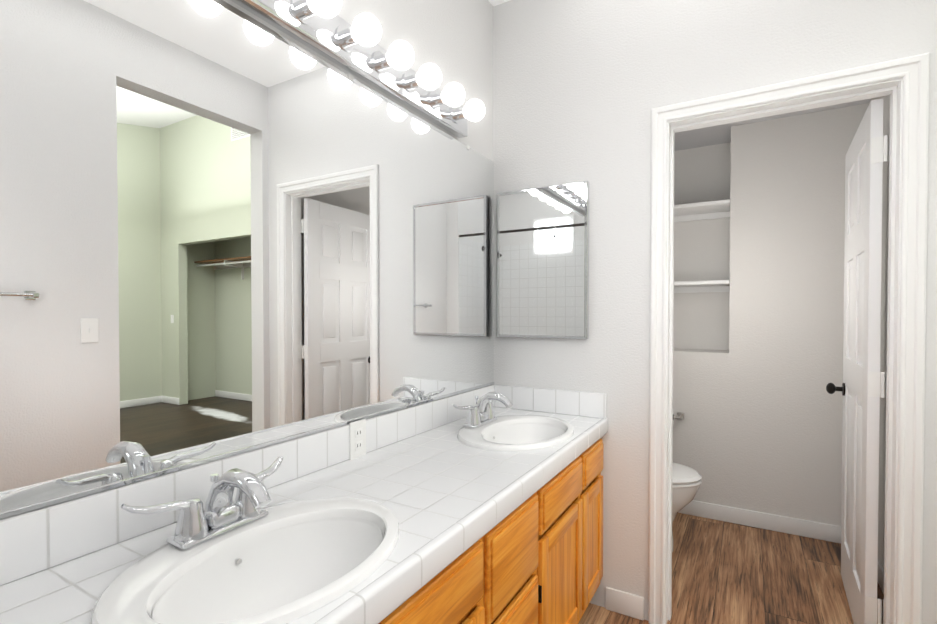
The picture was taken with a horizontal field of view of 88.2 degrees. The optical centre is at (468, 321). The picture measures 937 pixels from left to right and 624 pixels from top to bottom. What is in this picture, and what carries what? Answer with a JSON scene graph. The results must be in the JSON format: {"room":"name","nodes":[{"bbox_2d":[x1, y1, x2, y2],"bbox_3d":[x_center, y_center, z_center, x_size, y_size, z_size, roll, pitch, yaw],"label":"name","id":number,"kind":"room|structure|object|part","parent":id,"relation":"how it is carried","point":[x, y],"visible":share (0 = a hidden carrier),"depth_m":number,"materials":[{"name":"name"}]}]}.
{"room":"bathroom","nodes":[
{"label":"bathroom","id":0,"kind":"room"},
{"bbox_2d":[0,0,492,519],"bbox_3d":[-0.686,-0.121,1.073,0.120,2.745,3.240,0,1,30],"label":"wall","id":1,"kind":"structure","parent":0,"point":[452,40],"depth_m":1.97,"materials":[{"name":"white paint"}]},
{"bbox_2d":[0,0,493,518],"bbox_3d":[-0.367,-0.220,1.492,0.010,1.070,1.947,0,1,30],"label":"mirror","id":2,"kind":"object","parent":1,"relation":"attached to","point":[226,230],"visible":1,"depth_m":1.09,"materials":[{"name":"clear glass"}]},
{"bbox_2d":[348,73,353,81],"bbox_3d":[-0.362,-0.751,1.489,0.003,0.016,0.024,0,1,30],"label":"mirror clip","id":3,"kind":"object","parent":2,"relation":"attached to","point":[350,77],"depth_m":1.48,"materials":[{"name":"white plastic"}]},
{"bbox_2d":[0,384,495,583],"bbox_3d":[-0.365,0.372,1.500,0.012,0.108,1.948,0,1,30],"label":"backsplash","id":4,"kind":"structure","parent":1,"relation":"attached to","point":[37,540],"depth_m":0.94,"materials":[{"name":"white tile"}]},
{"bbox_2d":[350,419,365,459],"bbox_3d":[-0.345,0.369,1.513,0.006,0.116,0.072,0,1,30],"label":"outlet","id":5,"kind":"object","parent":4,"relation":"attached to","point":[357,438],"visible":1,"depth_m":1.51,"materials":[{"name":"white plastic"}]},
{"bbox_2d":[231,0,466,137],"bbox_3d":[-0.324,-0.823,1.474,0.092,0.113,1.275,0,1,30],"label":"light bar","id":6,"kind":"object","parent":1,"relation":"attached to","point":[332,39],"visible":0.9,"depth_m":1.45,"materials":[{"name":"silver metal"}]},
{"bbox_2d":[309,0,341,17],"bbox_3d":[-0.365,-0.819,1.228,0.082,0.082,0.082,0,1,-15],"label":"light","id":7,"kind":"object","parent":6,"relation":"attached to","point":[324,8],"depth_m":1.22,"materials":[{"name":"white glass"}]},
{"bbox_2d":[352,13,381,46],"bbox_3d":[-0.286,-0.821,1.363,0.082,0.082,0.082,0,1,-15],"label":"light","id":8,"kind":"object","parent":6,"relation":"attached to","point":[366,30],"depth_m":1.34,"materials":[{"name":"white glass"}]},
{"bbox_2d":[387,40,413,69],"bbox_3d":[-0.209,-0.823,1.496,0.082,0.082,0.082,0,1,-15],"label":"light","id":9,"kind":"object","parent":6,"relation":"attached to","point":[400,55],"depth_m":1.47,"materials":[{"name":"white glass"}]},
{"bbox_2d":[417,63,447,97],"bbox_3d":[-0.131,-0.825,1.631,0.082,0.082,0.082,0,1,-15],"label":"light","id":10,"kind":"object","parent":6,"relation":"attached to","point":[429,76],"depth_m":1.60,"materials":[{"name":"white glass"}]},
{"bbox_2d":[442,83,470,114],"bbox_3d":[-0.053,-0.827,1.765,0.082,0.082,0.082,0,1,-15],"label":"light","id":11,"kind":"object","parent":6,"relation":"attached to","point":[454,96],"depth_m":1.74,"materials":[{"name":"white glass"}]},
{"bbox_2d":[465,99,484,121],"bbox_3d":[0.024,-0.829,1.898,0.082,0.082,0.082,0,1,-15],"label":"light","id":12,"kind":"object","parent":6,"relation":"attached to","point":[476,111],"depth_m":1.87,"materials":[{"name":"white glass"}]},
{"bbox_2d":[488,0,509,5],"bbox_3d":[0.084,-1.537,0.605,1.900,0.100,3.240,0,1,30],"label":"ceiling","id":13,"kind":"structure","parent":0,"point":[495,2],"depth_m":2.28,"materials":[{"name":"white paint"}]},
{"bbox_2d":[493,0,936,623],"bbox_3d":[0.867,-0.134,1.975,1.900,2.745,0.120,0,1,30],"label":"wall","id":14,"kind":"structure","parent":0,"point":[581,88],"depth_m":2.02,"materials":[{"name":"white paint"}]},
{"bbox_2d":[497,181,589,338],"bbox_3d":[0.330,-0.265,2.198,0.435,0.680,0.030,0,1,30],"label":"medicine cabinet mirror","id":15,"kind":"object","parent":14,"relation":"attached to","point":[542,262],"visible":0.94,"depth_m":2.18,"materials":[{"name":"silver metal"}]},
{"bbox_2d":[496,385,607,419],"bbox_3d":[0.358,0.361,2.199,0.536,0.108,0.012,0,1,30],"label":"backsplash","id":16,"kind":"structure","parent":14,"relation":"attached to","point":[571,403],"depth_m":2.16,"materials":[{"name":"white tile"}]},
{"bbox_2d":[606,587,643,619],"bbox_3d":[0.284,1.205,0.992,1.659,0.095,2.200,0,1,30],"label":"baseboard","id":17,"kind":"structure","parent":14,"relation":"attached to","point":[625,603],"depth_m":2.03,"materials":[{"name":"white paint"}]},
{"bbox_2d":[648,53,928,623],"bbox_3d":[1.138,0.191,1.823,0.837,2.098,0.156,0,1,30],"label":"door frame","id":18,"kind":"structure","parent":14,"relation":"attached to","point":[903,83],"depth_m":1.64,"materials":[{"name":"white paint"}]},
{"bbox_2d":[826,98,889,623],"bbox_3d":[1.630,0.220,1.997,0.177,2.020,0.742,0,1,30],"label":"door","id":19,"kind":"structure","parent":14,"relation":"in","point":[863,392],"depth_m":1.83,"materials":[{"name":"white paint"}]},
{"bbox_2d":[578,513,883,623],"bbox_3d":[0.467,1.278,1.327,1.920,0.060,4.840,0,1,30],"label":"floor","id":20,"kind":"structure","parent":0,"point":[723,572],"depth_m":2.31,"materials":[{"name":"brown wood"}]},
{"bbox_2d":[356,428,607,623],"bbox_3d":[-0.134,0.865,1.374,0.544,0.765,1.946,0,1,30],"label":"bathroom vanity","id":21,"kind":"object","parent":20,"relation":"on","point":[538,559],"depth_m":1.35,"materials":[{"name":"brown wood"}]},
{"bbox_2d":[0,408,603,623],"bbox_3d":[-0.140,0.476,1.371,0.532,0.098,1.948,0,1,30],"label":"countertop","id":22,"kind":"structure","parent":21,"relation":"on","point":[468,484],"depth_m":1.23,"materials":[{"name":"white tile"}]},
{"bbox_2d":[116,456,295,551],"bbox_3d":[-0.451,0.354,0.944,0.172,0.129,0.334,0,1,30],"label":"faucet","id":23,"kind":"object","parent":22,"relation":"on","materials":[{"name":"silver metal"}]},
{"bbox_2d":[32,480,447,623],"bbox_3d":[-0.364,0.513,0.896,0.415,0.187,0.544,0,1,30],"label":"sink","id":24,"kind":"object","parent":22,"relation":"in","point":[329,541],"depth_m":0.92,"materials":[{"name":"white ceramic"}]},
{"bbox_2d":[452,388,515,427],"bbox_3d":[0.096,0.340,1.886,0.172,0.129,0.334,0,1,30],"label":"faucet","id":25,"kind":"object","parent":22,"relation":"on","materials":[{"name":"silver metal"}]},
{"bbox_2d":[428,412,591,459],"bbox_3d":[0.183,0.499,1.838,0.415,0.187,0.544,0,1,30],"label":"sink","id":26,"kind":"object","parent":22,"relation":"in","point":[533,433],"depth_m":1.89,"materials":[{"name":"white ceramic"}]},
{"bbox_3d":[0.099,0.457,1.232,0.026,0.064,1.948,0,1,30],"label":"edge trim","id":27,"kind":"part","parent":21,"relation":"part of","materials":[{"name":"tile"}]},
{"bbox_2d":[672,462,701,551],"bbox_3d":[0.886,0.835,2.701,0.762,0.785,0.450,0,1,30],"label":"toilet","id":28,"kind":"object","parent":20,"relation":"on","point":[686,482],"visible":0.12,"depth_m":2.47,"materials":[{"name":"white ceramic"}]},
{"bbox_2d":[673,103,868,525],"bbox_3d":[1.653,0.021,3.112,1.680,2.400,0.370,0,1,30],"label":"wall","id":29,"kind":"structure","parent":0,"point":[757,358],"depth_m":2.84,"materials":[{"name":"white paint"}]},
{"bbox_2d":[673,409,683,423],"bbox_3d":[1.262,0.602,3.063,0.182,0.104,0.119,0,1,30],"label":"toilet paper holder","id":30,"kind":"object","parent":29,"relation":"attached to","point":[680,415],"visible":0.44,"depth_m":3.06,"materials":[{"name":"silver metal"}]},
{"bbox_2d":[678,500,840,542],"bbox_3d":[1.486,1.175,3.001,1.519,0.095,0.017,0,1,30],"label":"baseboard","id":31,"kind":"structure","parent":29,"relation":"attached to","point":[802,527],"depth_m":2.84,"materials":[{"name":"white paint"}]},
{"bbox_2d":[674,99,870,150],"bbox_3d":[1.274,-1.222,2.660,1.900,0.100,1.500,0,1,30],"label":"ceiling","id":32,"kind":"structure","parent":0,"point":[705,136],"depth_m":3.01,"materials":[{"name":"white paint"}]},
{"bbox_2d":[869,95,889,568],"bbox_3d":[1.933,0.036,2.082,0.160,2.400,1.130,0,1,30],"label":"wall","id":33,"kind":"structure","parent":0,"point":[883,342],"depth_m":2.26,"materials":[{"name":"white paint"}]},
{"bbox_2d":[877,559,883,593],"bbox_3d":[1.853,1.188,2.134,0.012,0.095,1.110,0,1,30],"label":"baseboard","id":34,"kind":"structure","parent":33,"relation":"attached to","point":[880,580],"depth_m":2.23,"materials":[{"name":"white paint"}]}
]}

